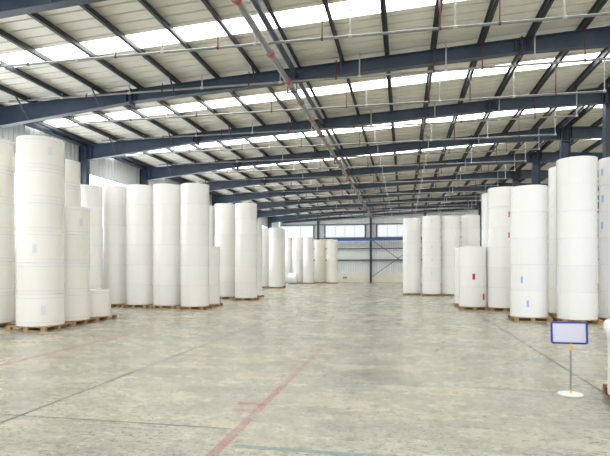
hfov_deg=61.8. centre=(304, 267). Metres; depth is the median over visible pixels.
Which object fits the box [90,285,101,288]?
paper roll
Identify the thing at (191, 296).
paper roll
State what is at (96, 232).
paper roll
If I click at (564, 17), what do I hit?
pipe
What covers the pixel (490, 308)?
wooden pallet
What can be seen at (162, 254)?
paper roll
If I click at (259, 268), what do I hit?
paper roll
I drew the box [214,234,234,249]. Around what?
paper roll
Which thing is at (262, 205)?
rafter
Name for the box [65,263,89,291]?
paper roll
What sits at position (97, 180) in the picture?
window
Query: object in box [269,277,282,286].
paper roll
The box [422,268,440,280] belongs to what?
paper roll
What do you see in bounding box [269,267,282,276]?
paper roll
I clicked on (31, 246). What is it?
paper roll
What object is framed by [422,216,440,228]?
paper roll
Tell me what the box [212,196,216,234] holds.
steel column
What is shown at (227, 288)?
paper roll
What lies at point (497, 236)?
paper roll
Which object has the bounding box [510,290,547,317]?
paper roll
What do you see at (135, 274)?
paper roll
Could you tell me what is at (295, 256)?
paper roll
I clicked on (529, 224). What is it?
paper roll
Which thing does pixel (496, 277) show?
paper roll
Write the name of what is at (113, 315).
wooden pallet
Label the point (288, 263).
paper roll
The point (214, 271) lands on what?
paper roll
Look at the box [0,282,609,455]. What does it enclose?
floor
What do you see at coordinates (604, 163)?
paper roll
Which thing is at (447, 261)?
paper roll
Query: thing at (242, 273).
paper roll
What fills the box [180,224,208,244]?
paper roll
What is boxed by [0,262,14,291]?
paper roll
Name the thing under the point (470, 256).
paper roll
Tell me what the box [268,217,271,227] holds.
steel column
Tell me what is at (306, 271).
paper roll
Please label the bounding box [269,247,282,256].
paper roll
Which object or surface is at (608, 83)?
purlin
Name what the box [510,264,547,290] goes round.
paper roll
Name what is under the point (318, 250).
paper roll
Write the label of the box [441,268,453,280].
paper roll
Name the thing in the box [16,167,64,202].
paper roll
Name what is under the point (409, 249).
paper roll
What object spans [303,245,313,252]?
paper roll
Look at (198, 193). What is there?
paper roll
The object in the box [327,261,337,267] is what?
paper roll
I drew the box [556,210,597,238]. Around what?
paper roll
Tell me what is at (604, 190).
paper roll
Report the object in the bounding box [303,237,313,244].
paper roll
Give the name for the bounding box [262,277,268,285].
paper roll
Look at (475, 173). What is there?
pipe
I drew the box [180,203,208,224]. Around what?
paper roll
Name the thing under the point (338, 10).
skylight
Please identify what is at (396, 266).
wall
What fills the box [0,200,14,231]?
paper roll
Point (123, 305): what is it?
wooden pallet
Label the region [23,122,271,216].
beam
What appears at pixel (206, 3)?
purlin
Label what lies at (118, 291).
paper roll
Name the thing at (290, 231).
window
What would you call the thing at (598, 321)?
wooden pallet
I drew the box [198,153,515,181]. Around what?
pipe
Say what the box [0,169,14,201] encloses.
paper roll
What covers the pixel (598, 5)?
purlin
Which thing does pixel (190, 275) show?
paper roll
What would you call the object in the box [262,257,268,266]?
paper roll
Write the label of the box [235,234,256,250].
paper roll
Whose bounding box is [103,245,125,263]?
paper roll
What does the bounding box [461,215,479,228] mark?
paper roll
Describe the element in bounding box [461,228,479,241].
paper roll
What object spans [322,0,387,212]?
purlin
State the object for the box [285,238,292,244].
paper roll
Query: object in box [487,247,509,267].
paper roll
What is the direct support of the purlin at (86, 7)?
attached to the ceiling
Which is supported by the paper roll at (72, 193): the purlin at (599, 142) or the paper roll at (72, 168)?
the paper roll at (72, 168)
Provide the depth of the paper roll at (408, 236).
33.87 m
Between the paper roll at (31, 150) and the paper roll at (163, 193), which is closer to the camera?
the paper roll at (31, 150)
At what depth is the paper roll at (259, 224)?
31.09 m
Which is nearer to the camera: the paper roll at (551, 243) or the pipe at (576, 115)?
the paper roll at (551, 243)
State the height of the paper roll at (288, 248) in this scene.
0.883 m
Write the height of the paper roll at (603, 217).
0.892 m
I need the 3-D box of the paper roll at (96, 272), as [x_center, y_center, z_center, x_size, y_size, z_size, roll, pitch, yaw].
[-9.792,0.335,22.982,1.250,0.890,1.250,0,0,31]
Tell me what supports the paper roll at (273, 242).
on the paper roll at (273, 251)
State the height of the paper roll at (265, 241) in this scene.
0.883 m
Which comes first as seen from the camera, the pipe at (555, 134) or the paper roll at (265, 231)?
the pipe at (555, 134)
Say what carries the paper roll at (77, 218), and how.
on the paper roll at (77, 247)
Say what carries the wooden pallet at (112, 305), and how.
on the floor at (290, 387)
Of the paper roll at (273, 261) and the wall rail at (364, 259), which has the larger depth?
the wall rail at (364, 259)
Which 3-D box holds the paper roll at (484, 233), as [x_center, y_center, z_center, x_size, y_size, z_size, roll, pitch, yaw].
[9.246,-1.419,24.894,1.200,0.883,1.200,0,0,11]
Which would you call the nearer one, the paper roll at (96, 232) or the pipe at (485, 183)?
the paper roll at (96, 232)
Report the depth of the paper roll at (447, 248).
32.82 m
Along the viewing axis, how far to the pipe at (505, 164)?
37.20 m
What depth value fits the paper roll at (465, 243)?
33.35 m
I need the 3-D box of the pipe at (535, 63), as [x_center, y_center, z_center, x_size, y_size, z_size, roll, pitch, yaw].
[-0.526,-6.863,17.154,21.630,1.281,0.100,0,0,11]
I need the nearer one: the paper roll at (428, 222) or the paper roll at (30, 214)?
the paper roll at (30, 214)
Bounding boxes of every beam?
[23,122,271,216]
[334,238,421,240]
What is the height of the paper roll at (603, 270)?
0.892 m
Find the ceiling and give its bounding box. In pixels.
[0,0,609,216]
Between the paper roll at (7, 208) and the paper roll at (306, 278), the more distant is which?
the paper roll at (306, 278)
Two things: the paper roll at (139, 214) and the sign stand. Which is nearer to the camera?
the sign stand
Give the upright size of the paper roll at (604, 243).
0.892 m
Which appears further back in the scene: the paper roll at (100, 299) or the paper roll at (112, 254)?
the paper roll at (112, 254)
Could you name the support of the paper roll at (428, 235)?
on the paper roll at (428, 248)
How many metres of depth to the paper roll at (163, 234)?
22.69 m
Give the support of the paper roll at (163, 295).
on the wooden pallet
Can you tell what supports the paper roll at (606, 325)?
on the wooden pallet
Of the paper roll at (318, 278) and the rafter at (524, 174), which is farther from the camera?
the paper roll at (318, 278)
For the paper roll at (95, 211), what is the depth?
22.61 m
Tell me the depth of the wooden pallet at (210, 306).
22.18 m
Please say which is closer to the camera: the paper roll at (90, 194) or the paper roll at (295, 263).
the paper roll at (90, 194)
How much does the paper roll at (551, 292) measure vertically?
0.904 m
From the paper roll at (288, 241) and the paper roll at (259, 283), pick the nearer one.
the paper roll at (259, 283)
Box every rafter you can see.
[0,0,106,18]
[0,26,609,127]
[86,85,609,160]
[145,126,564,180]
[203,152,535,191]
[216,171,515,202]
[256,183,500,209]
[257,193,482,217]
[271,200,480,222]
[282,207,473,222]
[504,183,598,189]
[516,170,547,178]
[537,152,601,162]
[566,126,601,139]
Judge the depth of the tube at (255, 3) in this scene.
16.41 m
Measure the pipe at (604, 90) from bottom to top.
1.281 m
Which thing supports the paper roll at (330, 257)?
on the paper roll at (330, 264)
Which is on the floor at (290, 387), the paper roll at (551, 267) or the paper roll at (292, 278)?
the paper roll at (292, 278)
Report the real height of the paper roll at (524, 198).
0.894 m
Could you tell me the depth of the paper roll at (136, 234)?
23.19 m
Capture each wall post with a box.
[317,221,318,239]
[370,217,371,281]
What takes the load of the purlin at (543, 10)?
attached to the ceiling
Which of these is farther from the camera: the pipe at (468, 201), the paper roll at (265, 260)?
the pipe at (468, 201)
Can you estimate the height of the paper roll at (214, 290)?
0.891 m
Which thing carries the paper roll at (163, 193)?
on the paper roll at (162, 213)
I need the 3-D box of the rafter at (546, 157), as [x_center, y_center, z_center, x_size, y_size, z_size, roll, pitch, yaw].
[26.593,-6.410,30.491,23.890,2.054,0.300,0,0,11]
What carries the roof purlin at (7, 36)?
attached to the ceiling
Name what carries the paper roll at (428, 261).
on the paper roll at (428, 274)
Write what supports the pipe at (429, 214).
hanging from the ceiling
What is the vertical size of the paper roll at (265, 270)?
0.883 m
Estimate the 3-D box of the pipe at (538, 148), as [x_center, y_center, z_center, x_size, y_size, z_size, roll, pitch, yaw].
[1.761,-6.863,28.935,21.630,1.281,0.100,0,0,11]
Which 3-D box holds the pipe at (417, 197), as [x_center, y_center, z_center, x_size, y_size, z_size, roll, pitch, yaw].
[6.335,-6.863,52.495,21.630,1.281,0.100,0,0,11]
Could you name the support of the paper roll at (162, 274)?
on the paper roll at (163, 295)
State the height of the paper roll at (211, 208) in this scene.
0.894 m
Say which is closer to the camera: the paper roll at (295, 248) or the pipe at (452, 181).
the pipe at (452, 181)
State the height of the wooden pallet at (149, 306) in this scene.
0.130 m
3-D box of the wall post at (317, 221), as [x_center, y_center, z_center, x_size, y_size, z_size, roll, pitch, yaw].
[1.702,-2.142,65.659,0.420,7.884,0.460,0,0,11]
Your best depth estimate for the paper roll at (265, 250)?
46.13 m
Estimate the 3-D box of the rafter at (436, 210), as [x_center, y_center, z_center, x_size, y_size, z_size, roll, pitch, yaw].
[8.776,-6.630,64.286,23.890,1.614,0.260,0,0,11]
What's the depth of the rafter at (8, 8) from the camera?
11.98 m
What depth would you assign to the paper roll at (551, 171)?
19.04 m
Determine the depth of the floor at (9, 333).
11.99 m
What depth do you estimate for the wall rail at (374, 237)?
64.96 m
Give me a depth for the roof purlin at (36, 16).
16.73 m
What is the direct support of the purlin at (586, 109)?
attached to the ceiling
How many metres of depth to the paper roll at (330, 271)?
58.83 m
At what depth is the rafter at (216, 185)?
34.73 m
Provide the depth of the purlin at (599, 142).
31.09 m
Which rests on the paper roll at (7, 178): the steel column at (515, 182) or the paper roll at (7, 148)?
the paper roll at (7, 148)
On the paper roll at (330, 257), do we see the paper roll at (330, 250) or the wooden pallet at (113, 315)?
the paper roll at (330, 250)
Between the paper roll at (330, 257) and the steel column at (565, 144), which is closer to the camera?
the steel column at (565, 144)
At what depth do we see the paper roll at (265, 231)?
46.15 m
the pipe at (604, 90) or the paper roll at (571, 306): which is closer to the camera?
the paper roll at (571, 306)
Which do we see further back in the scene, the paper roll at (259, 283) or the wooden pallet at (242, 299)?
the paper roll at (259, 283)
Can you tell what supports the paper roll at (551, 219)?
on the paper roll at (551, 243)
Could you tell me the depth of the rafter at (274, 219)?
58.52 m
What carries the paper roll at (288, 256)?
on the paper roll at (288, 263)
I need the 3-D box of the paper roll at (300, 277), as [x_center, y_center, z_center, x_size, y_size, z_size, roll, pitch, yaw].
[-0.856,1.239,59.338,1.200,0.862,1.200,0,0,8]
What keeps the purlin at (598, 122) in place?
attached to the ceiling
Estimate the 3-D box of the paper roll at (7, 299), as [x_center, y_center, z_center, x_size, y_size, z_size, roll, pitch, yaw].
[-9.738,1.204,15.845,1.300,0.933,1.300,0,0,-16]
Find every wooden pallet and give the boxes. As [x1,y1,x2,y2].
[0,321,15,326]
[6,322,73,331]
[65,318,97,325]
[87,314,116,320]
[111,303,126,306]
[121,304,152,307]
[148,305,179,308]
[176,305,212,309]
[232,297,258,300]
[403,293,420,294]
[458,305,488,309]
[487,306,509,310]
[507,314,551,321]
[552,316,602,324]
[603,384,607,393]
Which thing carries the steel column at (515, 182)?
on the floor at (290, 387)
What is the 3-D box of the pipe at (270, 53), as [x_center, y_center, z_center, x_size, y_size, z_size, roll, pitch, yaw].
[2.998,-6.167,35.071,0.400,0.374,58.000,0,0,11]
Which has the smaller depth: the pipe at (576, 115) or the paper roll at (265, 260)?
the pipe at (576, 115)
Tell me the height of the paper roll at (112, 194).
0.918 m
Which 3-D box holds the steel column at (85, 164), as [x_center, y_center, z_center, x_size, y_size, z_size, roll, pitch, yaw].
[-11.079,-2.146,25.580,0.580,7.891,0.460,0,0,11]
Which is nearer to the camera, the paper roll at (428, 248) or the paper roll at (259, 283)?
the paper roll at (259, 283)
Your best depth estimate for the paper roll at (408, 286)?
33.88 m
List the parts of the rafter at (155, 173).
splice plate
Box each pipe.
[0,0,609,67]
[9,27,609,102]
[54,60,606,124]
[101,87,577,140]
[129,110,556,154]
[159,129,539,164]
[198,142,525,173]
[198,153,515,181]
[227,173,498,193]
[231,0,373,219]
[240,164,505,187]
[248,183,485,202]
[265,197,475,209]
[270,181,487,197]
[290,192,480,205]
[293,201,468,214]
[309,203,471,211]
[326,214,459,216]
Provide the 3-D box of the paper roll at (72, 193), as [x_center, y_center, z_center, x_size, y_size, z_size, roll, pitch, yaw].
[-8.873,-2.482,18.590,1.280,0.923,1.280,0,0,-44]
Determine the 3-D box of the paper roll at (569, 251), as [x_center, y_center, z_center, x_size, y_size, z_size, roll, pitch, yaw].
[9.019,-0.524,16.918,1.220,0.878,1.220,0,0,44]
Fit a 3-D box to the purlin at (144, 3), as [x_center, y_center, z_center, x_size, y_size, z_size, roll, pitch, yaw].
[0.037,-6.733,34.144,0.170,0.193,62.850,0,0,11]
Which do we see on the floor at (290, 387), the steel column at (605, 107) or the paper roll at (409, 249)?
the steel column at (605, 107)
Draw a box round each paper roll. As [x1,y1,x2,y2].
[0,138,15,172]
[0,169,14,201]
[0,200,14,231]
[0,231,15,261]
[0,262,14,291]
[0,291,15,322]
[15,199,64,232]
[16,135,64,171]
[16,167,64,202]
[16,231,64,262]
[16,263,64,294]
[16,293,64,326]
[65,159,80,187]
[65,185,80,206]
[65,206,89,235]
[65,234,89,263]
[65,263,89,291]
[65,291,89,320]
[81,184,102,206]
[81,205,101,225]
[90,225,102,245]
[90,245,102,265]
[90,266,102,285]
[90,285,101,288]
[90,289,110,316]
[101,185,125,205]
[102,205,125,225]
[102,225,125,244]
[102,264,125,283]
[102,284,125,303]
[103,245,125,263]
[126,184,152,205]
[126,204,152,224]
[126,224,152,244]
[126,245,152,264]
[126,265,152,284]
[126,284,152,304]
[153,183,180,204]
[153,204,179,224]
[153,224,179,244]
[153,245,179,264]
[153,265,179,284]
[153,285,180,305]
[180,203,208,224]
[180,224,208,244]
[180,245,208,264]
[180,265,208,285]
[181,183,208,204]
[181,286,208,306]
[209,205,214,220]
[209,220,213,235]
[209,236,213,245]
[209,246,219,265]
[209,266,219,284]
[209,284,219,303]
[214,203,234,219]
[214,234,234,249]
[215,219,234,234]
[220,250,234,265]
[220,266,234,280]
[220,281,234,296]
[235,203,256,218]
[235,219,256,234]
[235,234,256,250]
[235,250,256,265]
[235,266,256,281]
[235,282,256,297]
[257,222,261,236]
[257,236,261,250]
[257,251,261,265]
[257,266,261,280]
[257,281,261,294]
[262,228,268,237]
[262,238,268,247]
[262,247,268,256]
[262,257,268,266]
[262,267,268,276]
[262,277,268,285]
[269,228,282,237]
[269,238,282,247]
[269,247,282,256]
[269,257,282,266]
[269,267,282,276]
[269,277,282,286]
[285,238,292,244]
[285,245,291,252]
[285,253,291,259]
[285,260,291,266]
[285,267,292,274]
[287,273,297,283]
[292,245,302,252]
[292,253,302,259]
[292,260,302,267]
[293,238,302,244]
[293,268,302,274]
[298,275,302,281]
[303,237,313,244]
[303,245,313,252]
[303,252,313,259]
[303,260,313,267]
[303,268,313,274]
[303,275,313,282]
[315,240,324,246]
[315,247,324,253]
[315,254,325,260]
[315,261,324,267]
[315,268,324,274]
[315,275,324,281]
[327,240,337,246]
[327,247,337,253]
[327,254,337,260]
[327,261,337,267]
[327,268,337,274]
[327,275,337,281]
[403,218,420,230]
[403,231,420,242]
[403,243,420,255]
[403,256,420,267]
[403,268,420,280]
[403,280,420,292]
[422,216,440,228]
[422,229,440,241]
[422,242,440,254]
[422,255,440,267]
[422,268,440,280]
[422,281,440,293]
[441,216,459,228]
[441,229,459,241]
[441,242,459,254]
[441,255,453,267]
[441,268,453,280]
[441,281,453,293]
[454,248,458,265]
[454,266,458,284]
[454,285,458,303]
[459,246,486,266]
[459,267,486,286]
[459,286,486,306]
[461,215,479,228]
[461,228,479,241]
[461,241,479,246]
[481,193,487,211]
[481,211,487,229]
[481,229,487,247]
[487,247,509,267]
[487,268,509,287]
[488,186,511,208]
[488,207,509,227]
[488,227,509,247]
[488,287,509,307]
[510,185,547,212]
[510,211,547,238]
[510,238,547,264]
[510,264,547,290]
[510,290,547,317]
[548,167,555,192]
[548,191,555,216]
[548,215,555,240]
[548,240,555,263]
[548,264,555,288]
[548,288,555,312]
[556,156,597,186]
[556,183,597,212]
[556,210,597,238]
[556,238,597,264]
[556,265,597,292]
[556,292,597,319]
[598,157,609,186]
[598,211,609,238]
[598,265,609,290]
[599,184,609,211]
[599,238,609,264]
[599,291,609,317]
[603,319,609,394]
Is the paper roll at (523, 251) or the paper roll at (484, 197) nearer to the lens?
the paper roll at (523, 251)
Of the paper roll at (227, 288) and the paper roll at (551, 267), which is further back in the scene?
the paper roll at (227, 288)
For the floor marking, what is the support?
on the floor at (290, 387)
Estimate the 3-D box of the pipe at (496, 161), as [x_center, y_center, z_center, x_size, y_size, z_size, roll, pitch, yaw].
[2.144,-6.863,31.957,22.030,1.281,0.100,0,0,11]
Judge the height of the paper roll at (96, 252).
0.890 m
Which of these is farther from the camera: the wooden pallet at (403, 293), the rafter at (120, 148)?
the wooden pallet at (403, 293)
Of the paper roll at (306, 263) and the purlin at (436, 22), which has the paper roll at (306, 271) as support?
the paper roll at (306, 263)
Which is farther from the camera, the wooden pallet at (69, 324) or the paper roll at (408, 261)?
the paper roll at (408, 261)
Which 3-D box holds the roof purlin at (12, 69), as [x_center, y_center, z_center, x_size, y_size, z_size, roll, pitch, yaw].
[-5.774,-6.407,35.272,0.170,0.193,62.850,0,0,11]
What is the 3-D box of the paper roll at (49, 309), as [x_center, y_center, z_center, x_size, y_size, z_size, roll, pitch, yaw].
[-7.841,1.216,15.134,1.300,0.909,1.304,0,0,-35]
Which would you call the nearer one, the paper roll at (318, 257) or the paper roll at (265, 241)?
the paper roll at (265, 241)
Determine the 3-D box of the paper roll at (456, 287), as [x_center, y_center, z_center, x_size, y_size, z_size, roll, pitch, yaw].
[7.718,1.234,24.230,1.200,0.872,1.200,0,0,-36]
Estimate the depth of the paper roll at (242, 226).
28.28 m
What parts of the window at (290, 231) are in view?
frame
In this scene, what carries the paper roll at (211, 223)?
on the paper roll at (211, 238)
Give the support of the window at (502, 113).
attached to the ceiling
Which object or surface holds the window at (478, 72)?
attached to the ceiling
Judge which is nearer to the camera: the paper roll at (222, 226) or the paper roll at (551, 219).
the paper roll at (551, 219)
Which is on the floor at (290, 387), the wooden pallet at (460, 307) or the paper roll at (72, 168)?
the wooden pallet at (460, 307)
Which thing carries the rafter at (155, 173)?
on the steel column at (143, 181)
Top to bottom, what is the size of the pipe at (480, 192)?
1.281 m
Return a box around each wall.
[0,124,278,281]
[280,207,598,272]
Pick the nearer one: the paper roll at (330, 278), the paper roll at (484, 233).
the paper roll at (484, 233)
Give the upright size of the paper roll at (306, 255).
0.860 m
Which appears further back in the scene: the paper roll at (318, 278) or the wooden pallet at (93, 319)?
the paper roll at (318, 278)
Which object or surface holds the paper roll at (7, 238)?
on the paper roll at (7, 269)
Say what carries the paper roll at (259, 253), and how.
on the paper roll at (259, 268)
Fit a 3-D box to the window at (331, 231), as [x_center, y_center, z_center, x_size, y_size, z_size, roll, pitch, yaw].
[5.114,-4.700,65.312,5.325,1.647,0.220,0,0,11]
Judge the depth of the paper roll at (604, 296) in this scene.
17.07 m
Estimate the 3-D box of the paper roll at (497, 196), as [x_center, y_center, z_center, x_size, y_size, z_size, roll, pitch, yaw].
[8.472,-2.976,21.858,1.220,0.845,1.220,0,0,17]
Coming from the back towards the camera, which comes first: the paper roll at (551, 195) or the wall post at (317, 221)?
the wall post at (317, 221)
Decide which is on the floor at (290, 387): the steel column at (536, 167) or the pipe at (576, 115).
the steel column at (536, 167)
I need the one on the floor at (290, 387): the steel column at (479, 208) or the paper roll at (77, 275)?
the steel column at (479, 208)
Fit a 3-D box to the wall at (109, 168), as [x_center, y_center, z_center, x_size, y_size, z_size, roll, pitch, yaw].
[-9.464,-2.861,36.090,0.035,6.922,63.250,0,0,11]
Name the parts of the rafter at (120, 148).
splice plate, splice plate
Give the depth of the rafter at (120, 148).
22.90 m
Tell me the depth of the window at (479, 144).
32.02 m
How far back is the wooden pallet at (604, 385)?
7.31 m
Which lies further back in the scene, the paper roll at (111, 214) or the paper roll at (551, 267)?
the paper roll at (111, 214)
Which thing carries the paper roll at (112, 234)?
on the paper roll at (112, 254)
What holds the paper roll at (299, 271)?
on the paper roll at (300, 277)
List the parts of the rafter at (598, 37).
splice plate, splice plate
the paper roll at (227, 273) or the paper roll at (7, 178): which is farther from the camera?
the paper roll at (227, 273)
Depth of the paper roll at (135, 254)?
23.20 m
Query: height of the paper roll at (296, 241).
0.862 m
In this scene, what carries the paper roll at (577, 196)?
on the paper roll at (569, 224)
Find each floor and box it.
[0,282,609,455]
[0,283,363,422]
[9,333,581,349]
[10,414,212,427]
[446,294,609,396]
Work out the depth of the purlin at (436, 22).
16.76 m
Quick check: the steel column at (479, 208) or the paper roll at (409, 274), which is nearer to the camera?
the paper roll at (409, 274)
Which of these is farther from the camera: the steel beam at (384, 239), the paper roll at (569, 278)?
the steel beam at (384, 239)
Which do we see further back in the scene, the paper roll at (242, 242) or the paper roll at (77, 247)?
the paper roll at (242, 242)
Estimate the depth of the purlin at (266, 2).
16.42 m
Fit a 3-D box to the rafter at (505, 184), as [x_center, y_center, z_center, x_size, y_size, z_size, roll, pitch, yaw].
[28.880,-6.410,42.271,23.890,2.054,0.300,0,0,11]
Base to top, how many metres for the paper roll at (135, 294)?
0.911 m
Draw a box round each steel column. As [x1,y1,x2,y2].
[78,146,89,184]
[140,169,147,184]
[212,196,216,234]
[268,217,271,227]
[478,201,480,245]
[512,170,519,186]
[532,152,540,184]
[559,127,570,158]
[602,87,609,157]
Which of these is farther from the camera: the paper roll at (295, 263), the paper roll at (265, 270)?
the paper roll at (295, 263)
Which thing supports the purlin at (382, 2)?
attached to the ceiling
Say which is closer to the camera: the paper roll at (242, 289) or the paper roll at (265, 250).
the paper roll at (242, 289)
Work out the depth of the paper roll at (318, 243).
60.48 m
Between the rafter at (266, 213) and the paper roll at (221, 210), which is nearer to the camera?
the paper roll at (221, 210)
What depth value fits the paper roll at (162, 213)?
22.71 m
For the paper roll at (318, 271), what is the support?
on the paper roll at (318, 278)
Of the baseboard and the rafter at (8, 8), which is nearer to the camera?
the rafter at (8, 8)
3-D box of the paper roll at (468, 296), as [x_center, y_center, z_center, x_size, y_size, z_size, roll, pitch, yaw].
[7.378,1.238,22.402,1.190,0.865,1.194,0,0,-32]
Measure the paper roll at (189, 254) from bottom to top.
0.893 m
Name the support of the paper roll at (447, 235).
on the paper roll at (447, 248)
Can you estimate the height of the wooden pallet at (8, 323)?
0.130 m
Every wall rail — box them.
[280,222,460,225]
[314,237,421,238]
[314,259,598,260]
[325,246,598,248]
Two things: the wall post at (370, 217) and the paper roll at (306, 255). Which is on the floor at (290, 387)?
the wall post at (370, 217)
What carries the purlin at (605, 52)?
attached to the ceiling
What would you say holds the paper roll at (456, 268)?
on the paper roll at (456, 287)
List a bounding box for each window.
[45,53,609,126]
[90,173,126,186]
[127,106,575,155]
[224,144,487,169]
[279,225,313,237]
[324,224,365,237]
[376,224,402,236]
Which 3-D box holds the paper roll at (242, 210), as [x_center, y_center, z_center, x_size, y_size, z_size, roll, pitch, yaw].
[-3.332,-3.176,28.812,1.240,0.881,1.240,0,0,27]
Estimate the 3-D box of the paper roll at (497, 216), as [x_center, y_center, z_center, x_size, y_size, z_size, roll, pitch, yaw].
[8.480,-2.131,21.866,1.220,0.845,1.220,0,0,-35]
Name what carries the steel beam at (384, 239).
attached to the wall post
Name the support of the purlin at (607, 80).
attached to the ceiling
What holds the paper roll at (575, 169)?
on the paper roll at (577, 196)
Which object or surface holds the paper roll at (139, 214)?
on the paper roll at (136, 234)
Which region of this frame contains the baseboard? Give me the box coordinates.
[314,273,421,281]
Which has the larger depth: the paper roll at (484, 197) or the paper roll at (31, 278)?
the paper roll at (484, 197)
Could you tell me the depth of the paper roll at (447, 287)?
32.86 m
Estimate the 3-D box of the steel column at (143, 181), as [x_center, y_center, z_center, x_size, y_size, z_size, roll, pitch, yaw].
[-9.935,-2.146,31.470,0.580,7.891,0.460,0,0,11]
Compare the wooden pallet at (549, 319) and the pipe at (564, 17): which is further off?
the wooden pallet at (549, 319)
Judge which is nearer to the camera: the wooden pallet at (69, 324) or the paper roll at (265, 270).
the wooden pallet at (69, 324)
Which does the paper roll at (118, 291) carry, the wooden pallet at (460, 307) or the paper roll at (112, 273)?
the paper roll at (112, 273)
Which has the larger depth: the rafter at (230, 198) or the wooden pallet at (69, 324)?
the rafter at (230, 198)
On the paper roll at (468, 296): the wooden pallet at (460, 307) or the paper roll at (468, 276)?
the paper roll at (468, 276)
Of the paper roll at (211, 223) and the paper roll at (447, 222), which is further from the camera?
the paper roll at (447, 222)
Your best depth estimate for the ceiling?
18.18 m
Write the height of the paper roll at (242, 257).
0.881 m
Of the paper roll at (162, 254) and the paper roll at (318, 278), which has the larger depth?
the paper roll at (318, 278)
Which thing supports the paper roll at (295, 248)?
on the paper roll at (295, 256)
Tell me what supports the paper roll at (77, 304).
on the wooden pallet
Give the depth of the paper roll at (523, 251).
17.21 m
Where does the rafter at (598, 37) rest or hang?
on the steel column
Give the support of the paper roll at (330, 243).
on the paper roll at (330, 250)
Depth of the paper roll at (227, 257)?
29.62 m
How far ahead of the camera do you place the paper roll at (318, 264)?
60.48 m
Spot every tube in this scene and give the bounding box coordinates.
[250,0,374,216]
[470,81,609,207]
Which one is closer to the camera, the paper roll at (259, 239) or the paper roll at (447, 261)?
the paper roll at (259, 239)
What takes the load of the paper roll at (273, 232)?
on the paper roll at (273, 242)
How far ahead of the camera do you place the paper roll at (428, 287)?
32.82 m
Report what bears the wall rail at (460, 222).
attached to the wall post
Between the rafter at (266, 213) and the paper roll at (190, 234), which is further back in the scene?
the rafter at (266, 213)
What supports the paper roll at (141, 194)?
on the paper roll at (139, 214)
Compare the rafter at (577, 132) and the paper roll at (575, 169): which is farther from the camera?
the rafter at (577, 132)
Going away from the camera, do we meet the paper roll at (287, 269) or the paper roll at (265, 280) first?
the paper roll at (265, 280)
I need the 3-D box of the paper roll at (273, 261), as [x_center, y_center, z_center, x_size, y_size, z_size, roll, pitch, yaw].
[-2.606,-0.505,45.459,1.240,0.870,1.240,0,0,-43]
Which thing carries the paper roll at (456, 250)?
on the paper roll at (456, 268)
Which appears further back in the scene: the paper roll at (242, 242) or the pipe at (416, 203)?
the pipe at (416, 203)
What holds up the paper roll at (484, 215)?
on the paper roll
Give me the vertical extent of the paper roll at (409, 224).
0.831 m
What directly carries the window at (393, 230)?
in the wall at (396, 266)
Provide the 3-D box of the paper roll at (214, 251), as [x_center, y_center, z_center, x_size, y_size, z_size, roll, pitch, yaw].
[-4.627,-0.557,24.059,1.220,0.891,1.220,0,0,17]
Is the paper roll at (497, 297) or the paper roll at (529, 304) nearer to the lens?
the paper roll at (529, 304)
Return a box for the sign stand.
[550,321,587,396]
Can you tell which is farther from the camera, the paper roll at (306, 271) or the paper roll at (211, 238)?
the paper roll at (306, 271)
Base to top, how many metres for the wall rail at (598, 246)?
0.090 m
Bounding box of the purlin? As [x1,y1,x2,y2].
[424,0,498,209]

